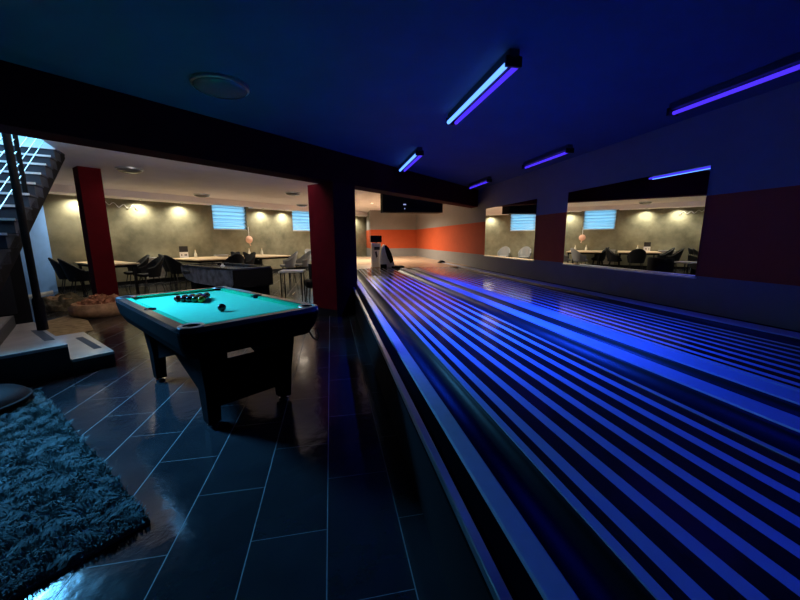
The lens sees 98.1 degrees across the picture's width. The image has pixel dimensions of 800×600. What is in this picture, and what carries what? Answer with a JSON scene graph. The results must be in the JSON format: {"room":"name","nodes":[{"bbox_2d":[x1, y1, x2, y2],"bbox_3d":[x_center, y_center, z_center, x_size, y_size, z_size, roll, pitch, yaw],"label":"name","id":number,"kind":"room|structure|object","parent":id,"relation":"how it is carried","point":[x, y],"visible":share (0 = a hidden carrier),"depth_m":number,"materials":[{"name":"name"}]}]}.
{"room":"sports facility","nodes":[
{"label":"sports facility","id":0,"kind":"room"},
{"bbox_2d":[20,206,57,294],"bbox_3d":[-8.392,-0.437,2.512,0.200,2.890,14.650,-2,10,-11],"label":"wall","id":1,"kind":"structure","parent":0,"point":[40,243],"depth_m":9.35,"materials":[{"name":"blue paint"}]},
{"bbox_2d":[28,290,52,296],"bbox_3d":[-8.859,0.453,5.677,0.015,0.050,8.250,-2,10,-11],"label":"baseboard","id":2,"kind":"structure","parent":1,"relation":"attached to","point":[30,295],"depth_m":9.39,"materials":[{"name":"white plastic"}]},
{"bbox_2d":[72,166,118,295],"bbox_3d":[-6.524,-1.319,7.486,0.370,2.890,0.370,7,12,35],"label":"square pillar","id":3,"kind":"structure","parent":0,"point":[88,180],"depth_m":7.34,"materials":[{"name":"red paint"}]},
{"bbox_2d":[43,194,366,286],"bbox_3d":[-5.554,-2.770,15.738,0.281,2.890,15.600,7,12,35],"label":"wall","id":4,"kind":"structure","parent":0,"point":[153,229],"depth_m":12.06,"materials":[{"name":"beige paint"}]},
{"bbox_2d":[147,257,168,278],"bbox_3d":[-8.260,-1.094,11.796,0.150,0.700,0.640,7,12,35],"label":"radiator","id":5,"kind":"object","parent":4,"relation":"attached to","point":[163,273],"visible":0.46,"depth_m":11.89,"materials":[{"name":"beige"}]},
{"bbox_2d":[58,266,307,290],"bbox_3d":[-5.922,-1.265,15.213,0.020,0.110,13.500,7,12,35],"label":"baseboard","id":6,"kind":"structure","parent":4,"relation":"attached to","point":[273,270],"depth_m":11.55,"materials":[{"name":"black"}]},
{"bbox_2d":[48,184,367,216],"bbox_3d":[-5.647,-3.929,14.564,0.700,0.200,13.750,7,12,35],"label":"trim","id":7,"kind":"structure","parent":4,"relation":"attached to","point":[58,189],"depth_m":11.67,"materials":[{"name":"white paint"}]},
{"bbox_2d":[211,205,246,229],"bbox_3d":[-6.808,-3.284,13.815,0.130,0.980,1.370,7,12,35],"label":"window","id":8,"kind":"structure","parent":4,"relation":"in","point":[225,217],"depth_m":13.78,"materials":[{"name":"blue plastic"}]},
{"bbox_2d":[246,227,252,245],"bbox_3d":[-6.250,-2.632,14.368,0.040,0.781,0.310,7,12,35],"label":"disc","id":9,"kind":"object","parent":4,"relation":"hanging from","point":[249,239],"visible":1,"depth_m":14.36,"materials":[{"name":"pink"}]},
{"bbox_2d":[292,211,309,230],"bbox_3d":[-4.682,-3.803,16.711,0.130,0.980,1.330,7,12,35],"label":"window","id":10,"kind":"structure","parent":4,"relation":"in","point":[300,219],"depth_m":16.59,"materials":[{"name":"blue glass"}]},
{"bbox_2d":[14,269,451,599],"bbox_3d":[-3.333,-0.112,9.297,12.674,0.150,25.700,-2,10,-11],"label":"floor","id":11,"kind":"structure","parent":0,"point":[310,494],"depth_m":2.05,"materials":[{"name":"tile"}]},
{"bbox_2d":[0,322,72,385],"bbox_3d":[-4.641,0.636,3.643,1.890,0.343,1.395,7,12,35],"label":"step","id":12,"kind":"structure","parent":11,"relation":"on","point":[28,356],"depth_m":3.52,"materials":[{"name":"grey concrete"}]},
{"bbox_2d":[0,315,15,345],"bbox_3d":[-4.690,0.399,3.527,1.400,0.170,1.220,7,12,35],"label":"step","id":13,"kind":"structure","parent":12,"relation":"on","point":[7,323],"depth_m":3.97,"materials":[{"name":"black stone"}]},
{"bbox_2d":[0,254,32,323],"bbox_3d":[-5.457,-0.155,3.846,0.880,1.160,1.790,7,12,35],"label":"base cabinet","id":14,"kind":"object","parent":12,"relation":"on","point":[14,298],"visible":0.53,"depth_m":4.47,"materials":[{"name":"black"}]},
{"bbox_2d":[0,135,64,292],"bbox_3d":[-5.487,-1.951,4.327,1.272,3.712,4.230,-6,12,-30],"label":"staircase","id":15,"kind":"structure","parent":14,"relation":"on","point":[38,167],"depth_m":4.57,"materials":[{"name":"white metal"}]},
{"bbox_2d":[1,133,48,330],"bbox_3d":[-4.346,-0.894,4.003,0.104,2.550,0.102,-2,10,-11],"label":"steel pole","id":16,"kind":"object","parent":12,"relation":"on","point":[38,305],"visible":0.98,"depth_m":4.01,"materials":[{"name":"black metal"}]},
{"bbox_2d":[42,292,86,311],"bbox_3d":[-7.073,0.018,7.290,0.889,0.331,0.760,-2,10,-11],"label":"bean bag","id":17,"kind":"object","parent":11,"relation":"on","point":[59,302],"visible":0.61,"depth_m":7.07,"materials":[{"name":"brown fabric"}]},
{"bbox_2d":[48,257,87,293],"bbox_3d":[-8.972,-0.668,9.382,0.661,0.986,0.649,8,13,40],"label":"shell chair","id":18,"kind":"object","parent":11,"relation":"on","point":[56,266],"visible":0.49,"depth_m":9.13,"materials":[{"name":"black plastic"}]},
{"bbox_2d":[47,315,92,335],"bbox_3d":[-5.660,0.446,5.722,2.170,0.012,0.814,9,14,44],"label":"floor mat","id":19,"kind":"object","parent":11,"relation":"on","point":[64,325],"visible":0.52,"depth_m":5.74,"materials":[{"name":"beige fabric"}]},
{"bbox_2d":[57,258,90,292],"bbox_3d":[-8.229,-0.583,8.876,0.661,0.986,0.649,7,13,38],"label":"shell chair","id":20,"kind":"object","parent":11,"relation":"on","point":[74,274],"visible":0.84,"depth_m":8.65,"materials":[{"name":"black fabric"}]},
{"bbox_2d":[0,388,149,599],"bbox_3d":[-2.908,1.106,1.716,2.730,0.062,2.083,7,12,35],"label":"shaggy rug","id":21,"kind":"object","parent":11,"relation":"on","point":[61,505],"visible":0.98,"depth_m":1.85,"materials":[{"name":"grey carpet"}]},
{"bbox_2d":[0,384,32,413],"bbox_3d":[-3.500,0.854,2.848,0.680,0.175,0.680,7,12,35],"label":"pouf","id":22,"kind":"object","parent":21,"relation":"on","point":[12,396],"visible":0.93,"depth_m":2.91,"materials":[{"name":"black leather"}]},
{"bbox_2d":[56,332,115,374],"bbox_3d":[-3.901,0.616,4.228,1.410,0.173,0.400,7,12,35],"label":"step","id":23,"kind":"structure","parent":11,"relation":"on","point":[87,354],"depth_m":3.91,"materials":[{"name":"black stone"}]},
{"bbox_2d":[68,293,119,317],"bbox_3d":[-5.804,0.070,6.734,0.940,0.405,0.940,-2,10,-11],"label":"basket","id":24,"kind":"object","parent":11,"relation":"on","point":[96,305],"visible":0.83,"depth_m":6.45,"materials":[{"name":"brown wicker"}]},
{"bbox_2d":[76,293,118,304],"bbox_3d":[-5.799,0.016,6.749,0.802,0.305,0.759,-2,10,-11],"label":"blanket","id":25,"kind":"object","parent":24,"relation":"on","point":[96,299],"depth_m":6.59,"materials":[{"name":"brown fabric"}]},
{"bbox_2d":[74,261,139,291],"bbox_3d":[-8.293,-0.665,9.866,2.270,0.800,0.900,7,12,35],"label":"table","id":26,"kind":"object","parent":11,"relation":"on","point":[118,264],"visible":0.48,"depth_m":9.54,"materials":[{"name":"brown wood"}]},
{"bbox_2d":[124,255,149,289],"bbox_3d":[-7.835,-0.853,10.403,0.661,0.986,0.649,8,13,41],"label":"shell chair","id":27,"kind":"object","parent":11,"relation":"on","point":[143,261],"visible":0.51,"depth_m":10.32,"materials":[{"name":"grey plastic"}]},
{"bbox_2d":[137,255,164,292],"bbox_3d":[-6.992,-0.753,9.803,0.661,0.986,0.649,6,12,33],"label":"shell chair","id":28,"kind":"object","parent":11,"relation":"on","point":[153,269],"visible":0.98,"depth_m":9.74,"materials":[{"name":"black plastic"}]},
{"bbox_2d":[158,254,186,282],"bbox_3d":[-7.522,-1.036,11.434,0.661,0.986,0.649,7,12,37],"label":"shell chair","id":29,"kind":"object","parent":11,"relation":"on","point":[165,266],"visible":0.29,"depth_m":11.22,"materials":[{"name":"black plastic"}]},
{"bbox_2d":[163,255,185,286],"bbox_3d":[-6.867,-0.915,10.724,0.661,0.986,0.649,7,12,35],"label":"shell chair","id":30,"kind":"object","parent":11,"relation":"on","point":[174,266],"visible":0.73,"depth_m":10.48,"materials":[{"name":"black plastic"}]},
{"bbox_2d":[173,256,227,280],"bbox_3d":[-6.694,-1.060,12.069,2.200,0.800,1.520,7,12,35],"label":"table","id":31,"kind":"object","parent":11,"relation":"on","point":[207,259],"visible":0.57,"depth_m":11.48,"materials":[{"name":"brown wood"}]},
{"bbox_2d":[179,246,188,257],"bbox_3d":[-7.557,-1.677,12.140,0.260,0.400,0.100,-8,13,-38],"label":"card stand","id":32,"kind":"object","parent":31,"relation":"on","point":[183,250],"visible":1,"depth_m":12.13,"materials":[{"name":"white plastic"}]},
{"bbox_2d":[115,286,319,427],"bbox_3d":[-1.727,0.425,3.270,1.970,0.854,1.103,8,13,41],"label":"pool table","id":33,"kind":"object","parent":11,"relation":"on","point":[201,336],"visible":1,"depth_m":2.77,"materials":[{"name":"black paint"}]},
{"bbox_2d":[126,298,152,307],"bbox_3d":[-2.376,0.036,3.152,0.795,0.024,0.045,8,13,41],"label":"cushion","id":34,"kind":"object","parent":33,"relation":"on","point":[131,300],"depth_m":3.11,"materials":[{"name":"green fabric"}]},
{"bbox_2d":[152,310,187,323],"bbox_3d":[-1.696,0.136,2.562,0.795,0.024,0.045,8,13,41],"label":"cushion","id":35,"kind":"object","parent":33,"relation":"on","point":[178,321],"depth_m":2.54,"materials":[{"name":"green fabric"}]},
{"bbox_2d":[133,288,214,298],"bbox_3d":[-2.418,-0.071,3.768,0.045,0.024,0.790,8,13,41],"label":"cushion","id":36,"kind":"object","parent":33,"relation":"on","point":[206,289],"depth_m":3.73,"materials":[{"name":"green fabric"}]},
{"bbox_2d":[174,295,180,301],"bbox_3d":[-2.117,-0.013,3.308,0.064,0.064,0.064,-2,10,-11],"label":"ball","id":37,"kind":"object","parent":33,"relation":"on","point":[177,297],"visible":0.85,"depth_m":3.29,"materials":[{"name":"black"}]},
{"bbox_2d":[180,295,185,301],"bbox_3d":[-2.053,-0.011,3.295,0.064,0.064,0.064,-2,10,-11],"label":"ball","id":38,"kind":"object","parent":33,"relation":"on","point":[182,298],"visible":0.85,"depth_m":3.27,"materials":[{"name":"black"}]},
{"bbox_2d":[186,296,191,301],"bbox_3d":[-1.990,-0.009,3.282,0.064,0.064,0.064,-2,10,-11],"label":"ball","id":39,"kind":"object","parent":33,"relation":"on","point":[188,298],"visible":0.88,"depth_m":3.26,"materials":[{"name":"black"}]},
{"bbox_2d":[191,296,197,302],"bbox_3d":[-1.926,-0.007,3.270,0.064,0.064,0.064,-2,10,-11],"label":"ball","id":40,"kind":"object","parent":33,"relation":"on","point":[194,298],"visible":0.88,"depth_m":3.25,"materials":[{"name":"green plastic"}]},
{"bbox_2d":[197,296,204,302],"bbox_3d":[-1.862,-0.005,3.257,0.064,0.064,0.064,-2,10,-11],"label":"ball","id":41,"kind":"object","parent":33,"relation":"on","point":[201,299],"visible":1,"depth_m":3.24,"materials":[{"name":"green plastic"}]},
{"bbox_2d":[217,304,225,310],"bbox_3d":[-1.468,0.061,2.862,0.064,0.064,0.064,-2,10,-11],"label":"ball","id":42,"kind":"object","parent":33,"relation":"on","point":[221,307],"visible":1,"depth_m":2.84,"materials":[{"name":"black plastic"}]},
{"bbox_2d":[221,288,253,296],"bbox_3d":[-1.791,-0.082,3.805,0.795,0.024,0.045,8,13,41],"label":"cushion","id":43,"kind":"object","parent":33,"relation":"on","point":[226,290],"depth_m":3.77,"materials":[{"name":"green fabric"}]},
{"bbox_2d":[205,308,296,323],"bbox_3d":[-1.070,0.126,2.599,0.045,0.024,0.790,8,13,41],"label":"cushion","id":44,"kind":"object","parent":33,"relation":"on","point":[292,308],"depth_m":2.56,"materials":[{"name":"green fabric"}]},
{"bbox_2d":[258,296,301,307],"bbox_3d":[-1.112,0.018,3.216,0.795,0.024,0.045,8,13,41],"label":"cushion","id":45,"kind":"object","parent":33,"relation":"on","point":[292,304],"depth_m":3.20,"materials":[{"name":"green fabric"}]},
{"bbox_2d":[181,262,272,294],"bbox_3d":[-4.035,-0.387,8.037,2.360,0.835,0.971,7,12,35],"label":"table","id":46,"kind":"object","parent":11,"relation":"on","point":[248,277],"visible":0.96,"depth_m":7.52,"materials":[{"name":"black"}]},
{"bbox_2d":[223,254,243,263],"bbox_3d":[-5.330,-1.004,11.181,0.649,0.986,0.661,8,13,41],"label":"shell chair","id":47,"kind":"object","parent":11,"relation":"on","point":[235,258],"visible":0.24,"depth_m":10.90,"materials":[{"name":"black plastic"}]},
{"bbox_2d":[244,252,255,264],"bbox_3d":[-5.383,-1.187,12.229,0.661,0.986,0.649,9,13,41],"label":"shell chair","id":48,"kind":"object","parent":11,"relation":"on","point":[249,259],"visible":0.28,"depth_m":12.36,"materials":[{"name":"black plastic"}]},
{"bbox_2d":[243,252,259,264],"bbox_3d":[-5.461,-1.305,12.907,0.661,0.986,0.649,9,13,42],"label":"shell chair","id":49,"kind":"object","parent":11,"relation":"on","point":[256,262],"visible":0.26,"depth_m":12.66,"materials":[{"name":"black plastic"}]},
{"bbox_2d":[230,254,290,275],"bbox_3d":[-5.488,-1.355,13.712,2.200,0.800,1.400,7,12,35],"label":"table","id":50,"kind":"object","parent":11,"relation":"on","point":[260,257],"visible":0.56,"depth_m":13.07,"materials":[{"name":"brown wood"}]},
{"bbox_2d":[280,251,297,278],"bbox_3d":[-4.093,-1.308,12.878,0.649,0.986,0.661,-5,11,-24],"label":"shell chair","id":51,"kind":"object","parent":11,"relation":"on","point":[290,262],"visible":0.97,"depth_m":12.67,"materials":[{"name":"grey plastic"}]},
{"bbox_2d":[278,269,305,301],"bbox_3d":[-2.422,-0.314,7.888,0.520,0.725,0.460,-2,10,-7],"label":"side table","id":52,"kind":"object","parent":11,"relation":"on","point":[285,270],"visible":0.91,"depth_m":7.74,"materials":[{"name":"white plastic"}]},
{"bbox_2d":[294,251,310,276],"bbox_3d":[-3.683,-1.393,13.348,0.649,0.986,0.661,-8,13,-38],"label":"shell chair","id":53,"kind":"object","parent":11,"relation":"on","point":[303,261],"visible":0.84,"depth_m":13.26,"materials":[{"name":"grey plastic"}]},
{"bbox_2d":[303,264,312,300],"bbox_3d":[-1.961,-0.447,8.301,0.610,0.842,0.695,-5,11,-24],"label":"armchair","id":54,"kind":"object","parent":11,"relation":"on","point":[308,282],"visible":0.2,"depth_m":8.18,"materials":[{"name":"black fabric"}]},
{"bbox_2d":[353,267,799,599],"bbox_3d":[1.636,0.365,4.529,4.129,0.500,13.800,-2,10,-11],"label":"platform","id":55,"kind":"object","parent":11,"relation":"on","point":[477,560],"visible":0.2,"depth_m":1.44,"materials":[{"name":"black wood"}]},
{"bbox_2d":[357,279,579,599],"bbox_3d":[-0.218,0.272,4.038,0.083,0.134,13.600,-2,10,-11],"label":"capping","id":56,"kind":"object","parent":55,"relation":"on","point":[547,578],"visible":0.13,"depth_m":1.23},
{"bbox_2d":[357,269,655,599],"bbox_3d":[-0.102,0.231,4.158,0.194,0.077,13.800,-2,10,-11],"label":"gutter","id":57,"kind":"object","parent":55,"relation":"on","point":[593,571],"visible":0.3,"depth_m":1.31,"materials":[{"name":"black plastic"}]},
{"bbox_2d":[358,268,799,599],"bbox_3d":[0.520,0.225,4.282,1.073,0.134,13.800,-2,10,-11],"label":"lane","id":58,"kind":"object","parent":55,"relation":"on","point":[694,505],"visible":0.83,"depth_m":1.43,"materials":[{"name":"grey"}]},
{"bbox_2d":[397,268,799,458],"bbox_3d":[1.181,0.180,4.406,0.275,0.078,13.800,-2,10,-11],"label":"gutter","id":59,"kind":"object","parent":55,"relation":"on","point":[787,440],"visible":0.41,"depth_m":2.24,"materials":[{"name":"black plastic"}]},
{"bbox_2d":[401,268,799,432],"bbox_3d":[1.417,0.207,4.354,0.165,0.134,13.600,-2,10,-11],"label":"capping","id":60,"kind":"object","parent":55,"relation":"on","point":[790,421],"visible":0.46,"depth_m":2.34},
{"bbox_2d":[409,268,799,416],"bbox_3d":[1.571,0.165,4.481,0.190,0.077,13.800,-2,10,-11],"label":"gutter","id":61,"kind":"object","parent":55,"relation":"on","point":[775,402],"visible":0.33,"depth_m":2.63,"materials":[{"name":"black plastic"}]},
{"bbox_2d":[412,268,799,404],"bbox_3d":[1.772,0.193,4.423,0.180,0.134,13.600,-2,10,-11],"label":"capping","id":62,"kind":"object","parent":55,"relation":"on","point":[786,394],"visible":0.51,"depth_m":2.73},
{"bbox_2d":[417,267,799,392],"bbox_3d":[2.407,0.150,4.646,1.073,0.134,13.800,-2,10,-11],"label":"lane","id":63,"kind":"object","parent":55,"relation":"on","point":[777,363],"visible":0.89,"depth_m":3.37,"materials":[{"name":"grey"}]},
{"bbox_2d":[444,263,799,338],"bbox_3d":[3.193,-0.039,5.702,0.230,0.134,15.600,-2,10,-11],"label":"capping","id":64,"kind":"object","parent":55,"relation":"on","point":[791,334],"visible":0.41,"depth_m":4.39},
{"bbox_2d":[457,267,799,346],"bbox_3d":[3.107,0.104,4.778,0.300,0.078,13.800,-2,10,-11],"label":"gutter","id":65,"kind":"object","parent":55,"relation":"on","point":[765,335],"visible":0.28,"depth_m":4.23,"materials":[{"name":"black plastic"}]},
{"bbox_2d":[308,182,356,316],"bbox_3d":[-1.250,-0.924,6.548,0.650,2.375,0.550,7,12,35],"label":"square pillar","id":66,"kind":"structure","parent":0,"point":[332,218],"depth_m":6.33,"materials":[{"name":"red paint"}]},
{"bbox_2d":[366,210,415,256],"bbox_3d":[-0.602,-3.511,19.805,2.464,2.890,2.700,-2,10,-11],"label":"wall","id":67,"kind":"structure","parent":0,"point":[397,231],"depth_m":18.49,"materials":[{"name":"paint"}]},
{"bbox_2d":[0,0,799,211],"bbox_3d":[-3.651,-3.166,8.982,24.717,0.200,26.241,-2,10,-11],"label":"ceiling","id":68,"kind":"structure","parent":0,"point":[380,81],"depth_m":3.05,"materials":[{"name":"paint"}]},
{"bbox_2d":[115,166,143,173],"bbox_3d":[-5.675,-2.711,7.290,0.480,0.088,0.480,-2,10,-11],"label":"dome lamp","id":69,"kind":"object","parent":68,"relation":"attached to","point":[132,170],"visible":1,"depth_m":7.16,"materials":[{"name":"silver metal"}]},
{"bbox_2d":[193,193,209,196],"bbox_3d":[-6.527,-3.433,11.442,0.480,0.088,0.480,-2,10,-11],"label":"dome lamp","id":70,"kind":"object","parent":68,"relation":"attached to","point":[196,194],"visible":1,"depth_m":11.29,"materials":[{"name":"silver metal"}]},
{"bbox_2d":[189,72,249,99],"bbox_3d":[-1.744,-2.049,3.381,0.520,0.088,0.520,-2,10,-11],"label":"dome lamp","id":71,"kind":"object","parent":68,"relation":"attached to","point":[212,84],"visible":1,"depth_m":3.26,"materials":[{"name":"silver metal"}]},
{"bbox_2d":[0,60,477,207],"bbox_3d":[-2.504,-2.000,4.357,0.360,0.515,16.980,7,12,35],"label":"beam","id":72,"kind":"structure","parent":68,"relation":"attached to","point":[34,103],"depth_m":3.97,"materials":[{"name":"black paint"}]},
{"bbox_2d":[285,192,300,195],"bbox_3d":[-3.429,-3.398,11.137,0.480,0.088,0.480,-2,10,-11],"label":"dome lamp","id":73,"kind":"object","parent":68,"relation":"attached to","point":[287,193],"visible":1,"depth_m":11.01,"materials":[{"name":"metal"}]},
{"bbox_2d":[380,194,442,213],"bbox_3d":[0.353,-3.026,10.656,1.850,0.680,0.520,-2,10,-11],"label":"monitor","id":74,"kind":"object","parent":68,"relation":"attached to","point":[388,203],"visible":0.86,"depth_m":10.44,"materials":[{"name":"black plastic"}]},
{"bbox_2d":[399,147,423,171],"bbox_3d":[0.184,-2.574,6.428,0.140,0.130,1.480,-2,10,-11],"label":"tube light","id":75,"kind":"object","parent":68,"relation":"attached to","point":[418,151],"visible":1,"depth_m":6.18,"materials":[{"name":"blue"}]},
{"bbox_2d":[467,176,491,188],"bbox_3d":[2.062,-3.046,9.065,0.140,0.130,1.250,-2,10,-11],"label":"tube light","id":76,"kind":"object","parent":68,"relation":"attached to","point":[487,179],"visible":1,"depth_m":8.94,"materials":[{"name":"blue"}]},
{"bbox_2d":[446,48,521,125],"bbox_3d":[0.771,-2.064,3.499,0.140,0.130,1.500,-2,10,-11],"label":"tube light","id":77,"kind":"object","parent":68,"relation":"attached to","point":[512,59],"visible":1,"depth_m":3.21,"materials":[{"name":"blue"}]},
{"bbox_2d":[522,144,573,168],"bbox_3d":[2.622,-2.559,6.266,0.140,0.130,1.360,-2,10,-11],"label":"tube light","id":78,"kind":"object","parent":68,"relation":"attached to","point":[568,148],"visible":1,"depth_m":6.12,"materials":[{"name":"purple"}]},
{"bbox_2d":[666,52,799,116],"bbox_3d":[3.220,-2.040,3.280,0.140,0.130,1.380,-2,10,-11],"label":"tube light","id":79,"kind":"object","parent":68,"relation":"attached to","point":[757,76],"visible":1,"depth_m":3.28,"materials":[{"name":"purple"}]},
{"bbox_2d":[357,256,469,269],"bbox_3d":[-0.408,-1.436,14.877,4.114,0.500,7.600,-2,10,-11],"label":"floor","id":80,"kind":"structure","parent":0,"point":[408,262],"depth_m":13.46,"materials":[{"name":"beige wood"}]},
{"bbox_2d":[370,236,381,266],"bbox_3d":[-0.792,-1.599,11.414,0.360,1.020,0.290,-2,10,-11],"label":"terminal","id":81,"kind":"object","parent":80,"relation":"on","point":[375,247],"visible":0.91,"depth_m":11.29,"materials":[{"name":"grey plastic"}]},
{"bbox_2d":[379,245,403,267],"bbox_3d":[-0.275,-1.409,11.152,0.760,0.732,0.440,-2,10,-11],"label":"bowling ball return","id":82,"kind":"object","parent":80,"relation":"on","point":[386,260],"visible":0.97,"depth_m":11.01,"materials":[{"name":"beige plastic"}]},
{"bbox_2d":[379,245,394,267],"bbox_3d":[-0.426,-1.411,11.167,0.467,0.732,0.352,-2,10,-11],"label":"hood","id":83,"kind":"object","parent":82,"relation":"attached to","point":[386,260],"depth_m":11.00,"materials":[{"name":"white"}]},
{"bbox_2d":[392,265,403,267],"bbox_3d":[-0.092,-1.077,11.226,0.400,0.050,0.400,-2,10,-11],"label":"tray","id":84,"kind":"object","parent":82,"relation":"on","point":[393,266],"depth_m":11.05,"materials":[{"name":"black paint"}]},
{"bbox_2d":[416,81,799,330],"bbox_3d":[3.037,-1.536,8.410,0.200,2.890,21.600,-2,10,-11],"label":"wall","id":85,"kind":"structure","parent":0,"point":[748,267],"depth_m":4.23,"materials":[{"name":"paint"}]},
{"bbox_2d":[484,199,536,260],"bbox_3d":[2.783,-1.782,9.067,0.029,1.380,2.630,-2,10,-11],"label":"wall mirror","id":86,"kind":"object","parent":85,"relation":"attached to","point":[510,229],"visible":1,"depth_m":8.80,"materials":[{"name":"white mirror"}]},
{"bbox_2d":[562,164,711,278],"bbox_3d":[3.488,-1.168,5.541,0.029,1.380,2.605,-2,10,-11],"label":"wall mirror","id":87,"kind":"object","parent":85,"relation":"attached to","point":[651,224],"visible":1,"depth_m":5.13,"materials":[{"name":"white mirror"}]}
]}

